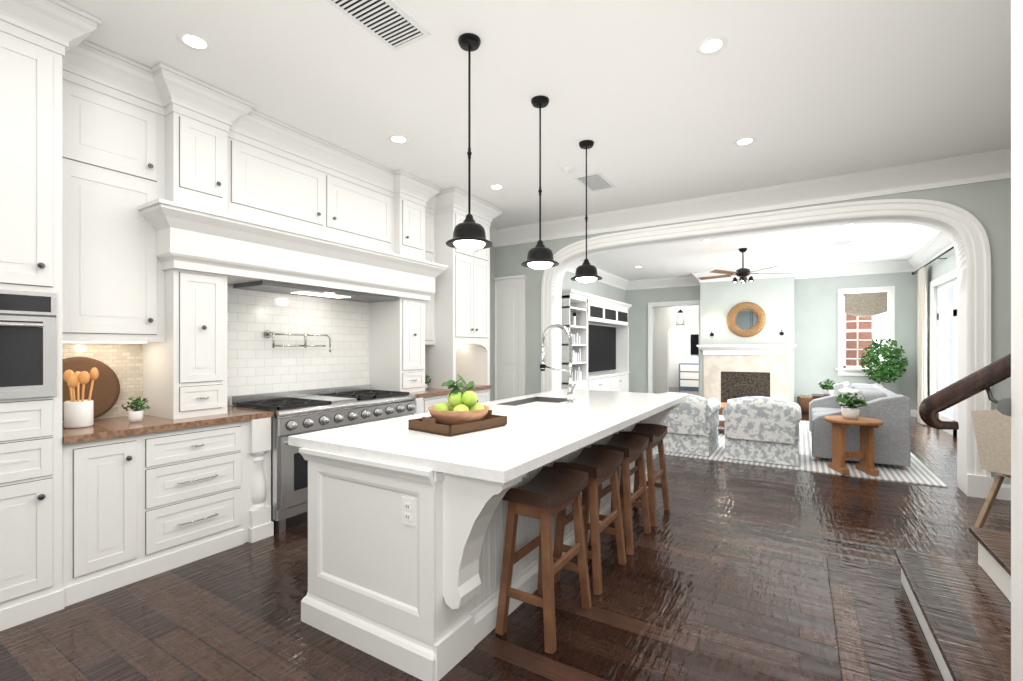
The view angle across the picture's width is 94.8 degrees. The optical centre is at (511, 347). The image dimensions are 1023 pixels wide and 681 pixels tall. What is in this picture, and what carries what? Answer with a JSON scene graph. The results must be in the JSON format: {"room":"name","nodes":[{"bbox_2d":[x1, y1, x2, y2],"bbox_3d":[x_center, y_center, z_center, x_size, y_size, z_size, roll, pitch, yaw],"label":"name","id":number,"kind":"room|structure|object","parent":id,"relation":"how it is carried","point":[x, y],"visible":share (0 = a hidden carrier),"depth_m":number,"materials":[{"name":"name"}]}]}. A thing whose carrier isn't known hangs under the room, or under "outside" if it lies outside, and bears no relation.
{"room":"kitchen","nodes":[
{"label":"kitchen","id":0,"kind":"room"},
{"bbox_2d":[140,104,231,419],"bbox_3d":[-2.322,-0.565,3.346,0.480,2.070,0.340,0,0,32],"label":"tall cabinet","id":1,"kind":"object","parent":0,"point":[189,374],"depth_m":3.20,"materials":[{"name":"white wood"}]},
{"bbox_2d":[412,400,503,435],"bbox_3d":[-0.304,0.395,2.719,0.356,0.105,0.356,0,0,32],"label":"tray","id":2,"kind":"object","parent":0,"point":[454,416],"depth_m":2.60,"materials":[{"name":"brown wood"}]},
{"bbox_2d":[0,387,1010,680],"bbox_3d":[3.865,1.430,6.662,8.170,0.100,19.200,0,0,32],"label":"floor","id":3,"kind":"structure","parent":0,"point":[722,573],"depth_m":2.54,"materials":[{"name":"brown wood"}]},
{"bbox_2d":[0,20,67,630],"bbox_3d":[-2.846,-0.110,2.316,0.661,2.980,0.783,0,0,32],"label":"tall cabinet","id":4,"kind":"object","parent":3,"relation":"on","point":[33,69],"depth_m":2.39,"materials":[{"name":"white wood"}]},
{"bbox_2d":[68,420,247,605],"bbox_3d":[-2.404,0.945,3.069,0.629,0.870,0.957,0,0,32],"label":"base cabinet","id":5,"kind":"object","parent":3,"relation":"on","point":[140,507],"depth_m":2.84,"materials":[{"name":"white wood"}]},
{"bbox_2d":[68,408,273,443],"bbox_3d":[-2.340,0.490,3.150,0.653,0.040,1.162,0,0,32],"label":"countertop","id":6,"kind":"structure","parent":5,"relation":"on","point":[108,427],"depth_m":2.93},
{"bbox_2d":[63,367,98,428],"bbox_3d":[-2.575,0.293,2.804,0.175,0.352,0.149,0,0,32],"label":"crock","id":7,"kind":"object","parent":6,"relation":"on","point":[78,413],"visible":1,"depth_m":2.76,"materials":[{"name":"white ceramic"}]},
{"bbox_2d":[62,357,119,420],"bbox_3d":[-2.723,0.260,2.959,0.035,0.410,0.410,-11,-6,31],"label":"round cutting board","id":8,"kind":"object","parent":6,"relation":"on","point":[105,392],"visible":0.58,"depth_m":3.03,"materials":[{"name":"wood"}]},
{"bbox_2d":[121,396,149,421],"bbox_3d":[-2.384,0.389,2.998,0.146,0.161,0.146,0,0,32],"label":"potted plant","id":9,"kind":"object","parent":6,"relation":"on","point":[136,414],"visible":1,"depth_m":2.97,"materials":[{"name":"green plant"}]},
{"bbox_2d":[248,416,273,542],"bbox_3d":[-2.100,0.945,3.565,0.629,0.870,0.205,0,0,32],"label":"post","id":10,"kind":"object","parent":3,"relation":"on","point":[260,525],"depth_m":3.39,"materials":[{"name":"white wood"}]},
{"bbox_2d":[229,384,415,532],"bbox_3d":[-1.595,0.885,4.232,0.738,0.990,1.446,0,0,32],"label":"range","id":11,"kind":"object","parent":3,"relation":"on","point":[297,412],"visible":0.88,"depth_m":3.72,"materials":[{"name":"silver metal"}]},
{"bbox_2d":[368,192,427,391],"bbox_3d":[-1.240,-0.565,5.111,0.480,2.070,0.379,0,0,32],"label":"tall cabinet","id":12,"kind":"object","parent":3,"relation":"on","point":[397,329],"depth_m":4.96,"materials":[{"name":"white wood"}]},
{"bbox_2d":[414,388,489,413],"bbox_3d":[-0.908,0.945,5.509,0.629,0.870,1.436,0,0,32],"label":"base cabinet","id":13,"kind":"object","parent":3,"relation":"on","point":[422,405],"depth_m":5.06,"materials":[{"name":"white wood"}]},
{"bbox_2d":[409,384,491,399],"bbox_3d":[-0.898,0.490,5.503,0.653,0.040,1.436,0,0,32],"label":"countertop","id":14,"kind":"structure","parent":13,"relation":"on","point":[433,389],"depth_m":5.32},
{"bbox_2d":[425,375,430,389],"bbox_3d":[-0.987,0.384,5.319,0.166,0.171,0.176,0,0,32],"label":"potted plant","id":15,"kind":"object","parent":14,"relation":"on","point":[426,382],"visible":0.38,"depth_m":5.29,"materials":[{"name":"green plant"}]},
{"bbox_2d":[296,404,678,680],"bbox_3d":[0.298,0.943,3.477,1.175,0.875,3.324,0,0,32],"label":"kitchen island","id":16,"kind":"object","parent":3,"relation":"on","point":[407,518],"depth_m":2.11,"materials":[{"name":"white wood"}]},
{"bbox_2d":[288,389,686,483],"bbox_3d":[0.277,0.482,3.524,1.330,0.045,3.340,0,0,32],"label":"island countertop","id":17,"kind":"structure","parent":16,"relation":"on","point":[528,439],"depth_m":2.47,"materials":[{"name":"white stone"}]},
{"bbox_2d":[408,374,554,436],"bbox_3d":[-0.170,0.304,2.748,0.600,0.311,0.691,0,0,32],"label":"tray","id":18,"kind":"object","parent":17,"relation":"on","point":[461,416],"depth_m":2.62,"materials":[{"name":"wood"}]},
{"bbox_2d":[524,400,559,407],"bbox_3d":[0.223,0.614,4.039,0.424,0.242,0.744,0,0,32],"label":"sink","id":19,"kind":"object","parent":17,"relation":"in","point":[527,403],"depth_m":4.28,"materials":[{"name":"white ceramic"}]},
{"bbox_2d":[540,324,575,403],"bbox_3d":[0.403,0.128,4.041,0.319,0.663,0.137,0,0,32],"label":"faucet","id":20,"kind":"object","parent":17,"relation":"on","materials":[{"name":"silver metal"}]},
{"bbox_2d":[495,466,591,653],"bbox_3d":[0.175,1.021,2.391,0.312,0.722,0.472,0,0,32],"label":"stool","id":21,"kind":"object","parent":3,"relation":"on","point":[545,494],"visible":1,"depth_m":2.27,"materials":[{"name":"brown wood"}]},
{"bbox_2d":[553,447,626,594],"bbox_3d":[0.483,1.021,2.894,0.312,0.722,0.472,0,0,32],"label":"stool","id":22,"kind":"object","parent":3,"relation":"on","point":[599,466],"visible":0.88,"depth_m":2.80,"materials":[{"name":"brown wood"}]},
{"bbox_2d":[562,289,631,391],"bbox_3d":[1.780,0.165,10.022,0.498,2.430,3.570,0,0,32],"label":"entertainment center","id":23,"kind":"object","parent":3,"relation":"on","point":[598,327],"visible":0.67,"depth_m":9.95,"materials":[{"name":"white painted wood"}]},
{"bbox_2d":[589,434,650,554],"bbox_3d":[0.792,1.021,3.397,0.312,0.722,0.472,0,0,32],"label":"stool","id":24,"kind":"object","parent":3,"relation":"on","point":[632,447],"visible":0.65,"depth_m":3.36,"materials":[{"name":"brown wood"}]},
{"bbox_2d":[619,423,669,526],"bbox_3d":[1.100,1.021,3.900,0.312,0.722,0.472,0,0,32],"label":"stool","id":25,"kind":"object","parent":3,"relation":"on","point":[656,434],"visible":0.65,"depth_m":3.91,"materials":[{"name":"brown wood"}]},
{"bbox_2d":[679,334,698,388],"bbox_3d":[6.560,0.455,15.728,1.750,1.850,0.520,0,0,32],"label":"furniture","id":26,"kind":"object","parent":3,"relation":"on","point":[688,375],"visible":0.31,"depth_m":15.85,"materials":[{"name":"white wood"}]},
{"bbox_2d":[697,344,796,402],"bbox_3d":[5.152,0.652,10.416,2.000,1.455,0.450,0,0,32],"label":"fireplace","id":27,"kind":"object","parent":3,"relation":"on","point":[734,371],"visible":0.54,"depth_m":10.56,"materials":[{"name":"beige stone"}]},
{"bbox_2d":[656,415,947,486],"bbox_3d":[4.043,1.374,7.268,3.200,0.012,4.180,0,0,32],"label":"rug","id":28,"kind":"object","parent":3,"relation":"on","point":[917,471],"visible":0.21,"depth_m":5.47,"materials":[{"name":"white fabric"}]},
{"bbox_2d":[656,392,720,455],"bbox_3d":[2.357,0.970,6.449,0.840,0.780,0.919,0,0,32],"label":"armchair","id":29,"kind":"object","parent":28,"relation":"on","point":[691,422],"visible":0.77,"depth_m":6.01,"materials":[{"name":"grey fabric"}]},
{"bbox_2d":[718,402,726,427],"bbox_3d":[3.609,1.148,7.611,1.300,0.436,0.750,0,0,32],"label":"coffee table","id":30,"kind":"object","parent":28,"relation":"on","point":[722,407],"depth_m":7.47,"materials":[{"name":"brown wood"}]},
{"bbox_2d":[722,396,801,466],"bbox_3d":[3.176,0.970,5.948,0.840,0.780,0.919,0,0,32],"label":"armchair","id":31,"kind":"object","parent":28,"relation":"on","point":[763,429],"visible":1,"depth_m":5.57,"materials":[{"name":"grey fabric"}]},
{"bbox_2d":[812,379,834,398],"bbox_3d":[5.200,0.938,7.721,0.440,0.856,0.440,0,0,32],"label":"end table","id":32,"kind":"object","parent":28,"relation":"on","point":[827,388],"visible":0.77,"depth_m":7.70,"materials":[{"name":"brown wood"}]},
{"bbox_2d":[818,379,834,395],"bbox_3d":[5.206,0.645,7.730,0.271,0.270,0.272,0,0,32],"label":"plant","id":33,"kind":"object","parent":32,"relation":"on","point":[828,389],"depth_m":7.70,"materials":[{"name":"green plant"}]},
{"bbox_2d":[823,392,883,475],"bbox_3d":[3.770,0.926,5.196,0.540,0.878,0.540,0,0,32],"label":"side table","id":34,"kind":"object","parent":28,"relation":"on","point":[850,412],"visible":0.98,"depth_m":5.14,"materials":[{"name":"brown wood"}]},
{"bbox_2d":[835,392,868,419],"bbox_3d":[3.765,0.633,5.203,0.289,0.293,0.300,0,0,32],"label":"plant","id":35,"kind":"object","parent":34,"relation":"on","point":[851,412],"depth_m":5.16,"materials":[{"name":"green plant"}]},
{"bbox_2d":[809,382,909,469],"bbox_3d":[4.599,0.936,6.376,0.920,0.860,2.200,0,0,32],"label":"sofa","id":36,"kind":"object","parent":28,"relation":"on","point":[890,409],"visible":0.67,"depth_m":5.44,"materials":[{"name":"grey fabric"}]},
{"bbox_2d":[797,395,812,412],"bbox_3d":[6.348,1.198,10.090,0.380,0.365,0.380,0,0,32],"label":"side table","id":37,"kind":"object","parent":3,"relation":"on","point":[803,401],"visible":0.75,"depth_m":9.99,"materials":[{"name":"wood"}]},
{"bbox_2d":[859,339,908,387],"bbox_3d":[7.365,0.591,9.310,0.786,1.578,0.758,0,0,32],"label":"ficus tree","id":38,"kind":"object","parent":3,"relation":"on","point":[885,370],"visible":0.9,"depth_m":9.20,"materials":[{"name":"green plant"}]},
{"bbox_2d":[826,527,1010,680],"bbox_3d":[3.046,0.525,1.477,3.350,1.710,1.698,0,0,32],"label":"stairs","id":39,"kind":"structure","parent":3,"relation":"on","point":[961,609],"depth_m":2.23,"materials":[{"name":"brown wood"}]},
{"bbox_2d":[971,410,1010,527],"bbox_3d":[3.894,0.917,3.370,0.722,0.935,0.534,0,0,-4],"label":"dining chair","id":40,"kind":"object","parent":3,"relation":"on","point":[992,429],"visible":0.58,"depth_m":3.52,"materials":[{"name":"beige fabric"}]},
{"bbox_2d":[4,0,1010,280],"bbox_3d":[3.865,-1.620,6.662,8.170,0.500,19.200,0,0,32],"label":"ceiling","id":41,"kind":"structure","parent":0,"point":[648,100],"depth_m":3.23,"materials":[{"name":"white paint"}]},
{"bbox_2d":[176,31,212,51],"bbox_3d":[-1.830,-1.768,2.717,0.179,0.004,0.179,0,0,25],"label":"recessed light","id":42,"kind":"object","parent":41,"relation":"in","point":[194,41],"depth_m":2.71,"materials":[{"name":"white"}]},
{"bbox_2d":[325,0,430,50],"bbox_3d":[-0.704,-1.764,2.507,0.280,0.012,0.500,0,0,32],"label":"ceiling vent","id":43,"kind":"object","parent":41,"relation":"in","point":[391,24],"depth_m":2.53,"materials":[{"name":"white metal"}]},
{"bbox_2d":[388,135,409,143],"bbox_3d":[-0.957,-1.768,3.988,0.179,0.004,0.179,0,0,-8],"label":"recessed light","id":44,"kind":"object","parent":41,"relation":"in","point":[397,139],"depth_m":3.99,"materials":[{"name":"white"}]},
{"bbox_2d":[446,33,492,250],"bbox_3d":[-0.242,-1.168,2.705,0.272,1.204,0.272,0,0,32],"label":"pendant light","id":45,"kind":"object","parent":41,"relation":"hanging from","point":[469,233],"visible":1,"depth_m":2.67,"materials":[{"name":"black metal"}]},
{"bbox_2d":[488,184,504,189],"bbox_3d":[-0.164,-1.768,5.167,0.179,0.004,0.179,0,0,25],"label":"recessed light","id":46,"kind":"object","parent":41,"relation":"in","point":[494,186],"depth_m":5.16,"materials":[{"name":"white"}]},
{"bbox_2d":[521,95,558,268],"bbox_3d":[0.205,-1.168,3.358,0.272,1.204,0.272,0,0,32],"label":"pendant light","id":47,"kind":"object","parent":41,"relation":"hanging from","point":[540,255],"visible":1,"depth_m":3.32,"materials":[{"name":"black metal"}]},
{"bbox_2d":[562,167,573,173],"bbox_3d":[0.558,-1.755,4.643,0.120,0.030,0.120,0,0,32],"label":"smoke detector","id":48,"kind":"object","parent":41,"relation":"attached to","point":[567,170],"visible":1,"depth_m":4.61,"materials":[{"name":"white plastic"}]},
{"bbox_2d":[571,140,601,282],"bbox_3d":[0.647,-1.168,4.060,0.272,1.204,0.272,0,0,32],"label":"pendant light","id":49,"kind":"object","parent":41,"relation":"hanging from","point":[586,271],"visible":0.98,"depth_m":4.01,"materials":[{"name":"black metal"}]},
{"bbox_2d":[574,172,615,191],"bbox_3d":[0.896,-1.764,5.022,0.280,0.012,0.500,0,0,32],"label":"ceiling vent","id":50,"kind":"object","parent":41,"relation":"in","point":[596,181],"depth_m":4.99,"materials":[{"name":"white metal"}]},
{"bbox_2d":[676,306,684,324],"bbox_3d":[4.490,-0.990,12.495,0.230,0.760,0.230,0,0,32],"label":"pendant lantern","id":51,"kind":"object","parent":41,"relation":"hanging from","point":[680,318],"visible":0.9,"depth_m":12.48,"materials":[{"name":"black metal"}]},
{"bbox_2d":[695,36,727,55],"bbox_3d":[1.171,-1.768,2.754,0.179,0.004,0.179,0,0,25],"label":"recessed light","id":52,"kind":"object","parent":41,"relation":"in","point":[704,47],"depth_m":2.75,"materials":[{"name":"white"}]},
{"bbox_2d":[698,248,791,282],"bbox_3d":[4.134,-1.472,8.422,1.518,0.597,1.484,0,0,32],"label":"ceiling fan","id":53,"kind":"object","parent":41,"relation":"hanging from","point":[742,273],"visible":1,"depth_m":8.31,"materials":[{"name":"black metal"}]},
{"bbox_2d":[733,137,756,145],"bbox_3d":[2.000,-1.768,4.029,0.179,0.004,0.179,0,0,-8],"label":"recessed light","id":54,"kind":"object","parent":41,"relation":"in","point":[744,141],"depth_m":4.02,"materials":[{"name":"white"}]},
{"bbox_2d":[830,240,852,246],"bbox_3d":[5.580,-1.764,7.957,0.300,0.012,0.400,0,0,32],"label":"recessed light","id":55,"kind":"object","parent":41,"relation":"in","point":[841,243],"depth_m":7.91,"materials":[{"name":"white"}]},
{"bbox_2d":[69,81,1010,493],"bbox_3d":[3.892,-0.195,6.705,7.970,3.150,19.100,0,0,32],"label":"wall","id":56,"kind":"structure","parent":0,"point":[805,311],"depth_m":9.45,"materials":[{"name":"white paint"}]},
{"bbox_2d":[68,72,163,343],"bbox_3d":[-2.615,-0.820,2.982,0.359,1.560,0.587,0,0,32],"label":"upper cabinet","id":57,"kind":"object","parent":56,"relation":"attached to","point":[116,146],"depth_m":2.89,"materials":[{"name":"white wood"}]},
{"bbox_2d":[0,0,502,223],"bbox_3d":[-2.048,-1.684,3.522,0.762,0.168,6.266,0,0,32],"label":"crown molding","id":58,"kind":"structure","parent":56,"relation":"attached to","point":[162,85],"depth_m":3.13,"materials":[{"name":"white wood"}]},
{"bbox_2d":[232,132,327,235],"bbox_3d":[-2.040,-1.250,3.883,0.399,0.700,0.870,0,0,32],"label":"upper cabinet","id":59,"kind":"object","parent":56,"relation":"attached to","point":[266,185],"depth_m":3.77,"materials":[{"name":"white wood"}]},
{"bbox_2d":[136,196,451,303],"bbox_3d":[-1.698,-0.715,4.198,0.653,0.390,2.756,0,0,32],"label":"range hood","id":60,"kind":"object","parent":56,"relation":"attached to","point":[170,260],"depth_m":3.55,"materials":[{"name":"white wood"}]},
{"bbox_2d":[263,330,330,351],"bbox_3d":[-1.941,-0.058,4.279,0.131,0.195,0.613,0,0,32],"label":"pot filler faucet","id":61,"kind":"object","parent":56,"relation":"attached to","point":[267,334],"visible":1,"depth_m":4.22,"materials":[{"name":"silver metal"}]},
{"bbox_2d":[232,276,399,299],"bbox_3d":[-1.764,-0.715,4.239,0.497,0.390,2.445,0,0,32],"label":"range hood","id":62,"kind":"object","parent":56,"relation":"attached to","point":[264,284],"depth_m":4.03,"materials":[{"name":"white metal"}]},
{"bbox_2d":[328,168,395,251],"bbox_3d":[-1.614,-1.250,4.578,0.399,0.700,0.920,0,0,32],"label":"upper cabinet","id":63,"kind":"object","parent":56,"relation":"attached to","point":[361,214],"depth_m":4.49,"materials":[{"name":"white wood"}]},
{"bbox_2d":[428,208,435,343],"bbox_3d":[-1.114,-0.820,5.432,0.359,1.560,0.301,0,0,32],"label":"upper cabinet","id":64,"kind":"object","parent":56,"relation":"attached to","point":[431,215],"depth_m":5.42,"materials":[{"name":"white wood"}]},
{"bbox_2d":[436,208,490,343],"bbox_3d":[-0.727,-0.845,5.806,0.629,1.510,0.740,0,0,32],"label":"upper cabinet","id":65,"kind":"object","parent":56,"relation":"attached to","point":[466,320],"depth_m":5.48,"materials":[{"name":"white wood"}]},
{"bbox_2d":[709,324,713,335],"bbox_3d":[4.638,-0.417,10.899,0.124,0.285,0.162,0,0,32],"label":"sconce","id":66,"kind":"object","parent":56,"relation":"attached to","point":[711,327],"visible":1,"depth_m":10.86,"materials":[{"name":"black metal"}]},
{"bbox_2d":[727,302,765,336],"bbox_3d":[5.267,-0.640,10.567,0.800,0.800,0.070,0,0,32],"label":"round mirror","id":67,"kind":"object","parent":56,"relation":"attached to","point":[746,319],"visible":1,"depth_m":10.56,"materials":[{"name":"wicker"}]},
{"bbox_2d":[490,148,1010,500],"bbox_3d":[4.702,-0.195,8.026,7.570,3.150,8.700,0,0,32],"label":"trim","id":68,"kind":"structure","parent":56,"relation":"attached to","point":[510,290],"depth_m":5.54,"materials":[{"name":"white wood"}]},
{"bbox_2d":[778,322,784,334],"bbox_3d":[5.841,-0.417,10.163,0.124,0.285,0.162,0,0,32],"label":"sconce","id":69,"kind":"object","parent":56,"relation":"attached to","point":[781,325],"visible":1,"depth_m":10.12,"materials":[{"name":"black metal"}]},
{"bbox_2d":[835,286,897,375],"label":"window","id":70,"kind":"structure","parent":56,"relation":"in","point":[865,319],"depth_m":10.01,"materials":[{"name":"white"}]},
{"bbox_2d":[911,246,953,424],"bbox_3d":[6.896,-0.062,7.561,0.139,2.855,3.857,0,0,32],"label":"curtain","id":71,"kind":"object","parent":56,"relation":"hanging from","point":[922,343],"visible":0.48,"depth_m":8.41,"materials":[{"name":"fabric"}]},
{"bbox_2d":[930,269,956,437],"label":"door","id":72,"kind":"structure","parent":56,"relation":"in","point":[947,312],"depth_m":7.85,"materials":[{"name":"white wood"}]},
{"bbox_2d":[1011,0,1022,680],"bbox_3d":[2.739,-0.195,0.503,3.055,3.150,0.280,0,0,32],"label":"wall","id":73,"kind":"structure","parent":0,"point":[1016,340],"depth_m":1.38,"materials":[{"name":"white paint"}]},
{"bbox_2d":[919,353,1010,429],"bbox_3d":[1.784,-0.121,1.320,0.973,0.786,0.114,0,0,32],"label":"handrail","id":74,"kind":"object","parent":73,"relation":"attached to","point":[986,378],"visible":1,"depth_m":1.52,"materials":[{"name":"brown wood"}]}
]}

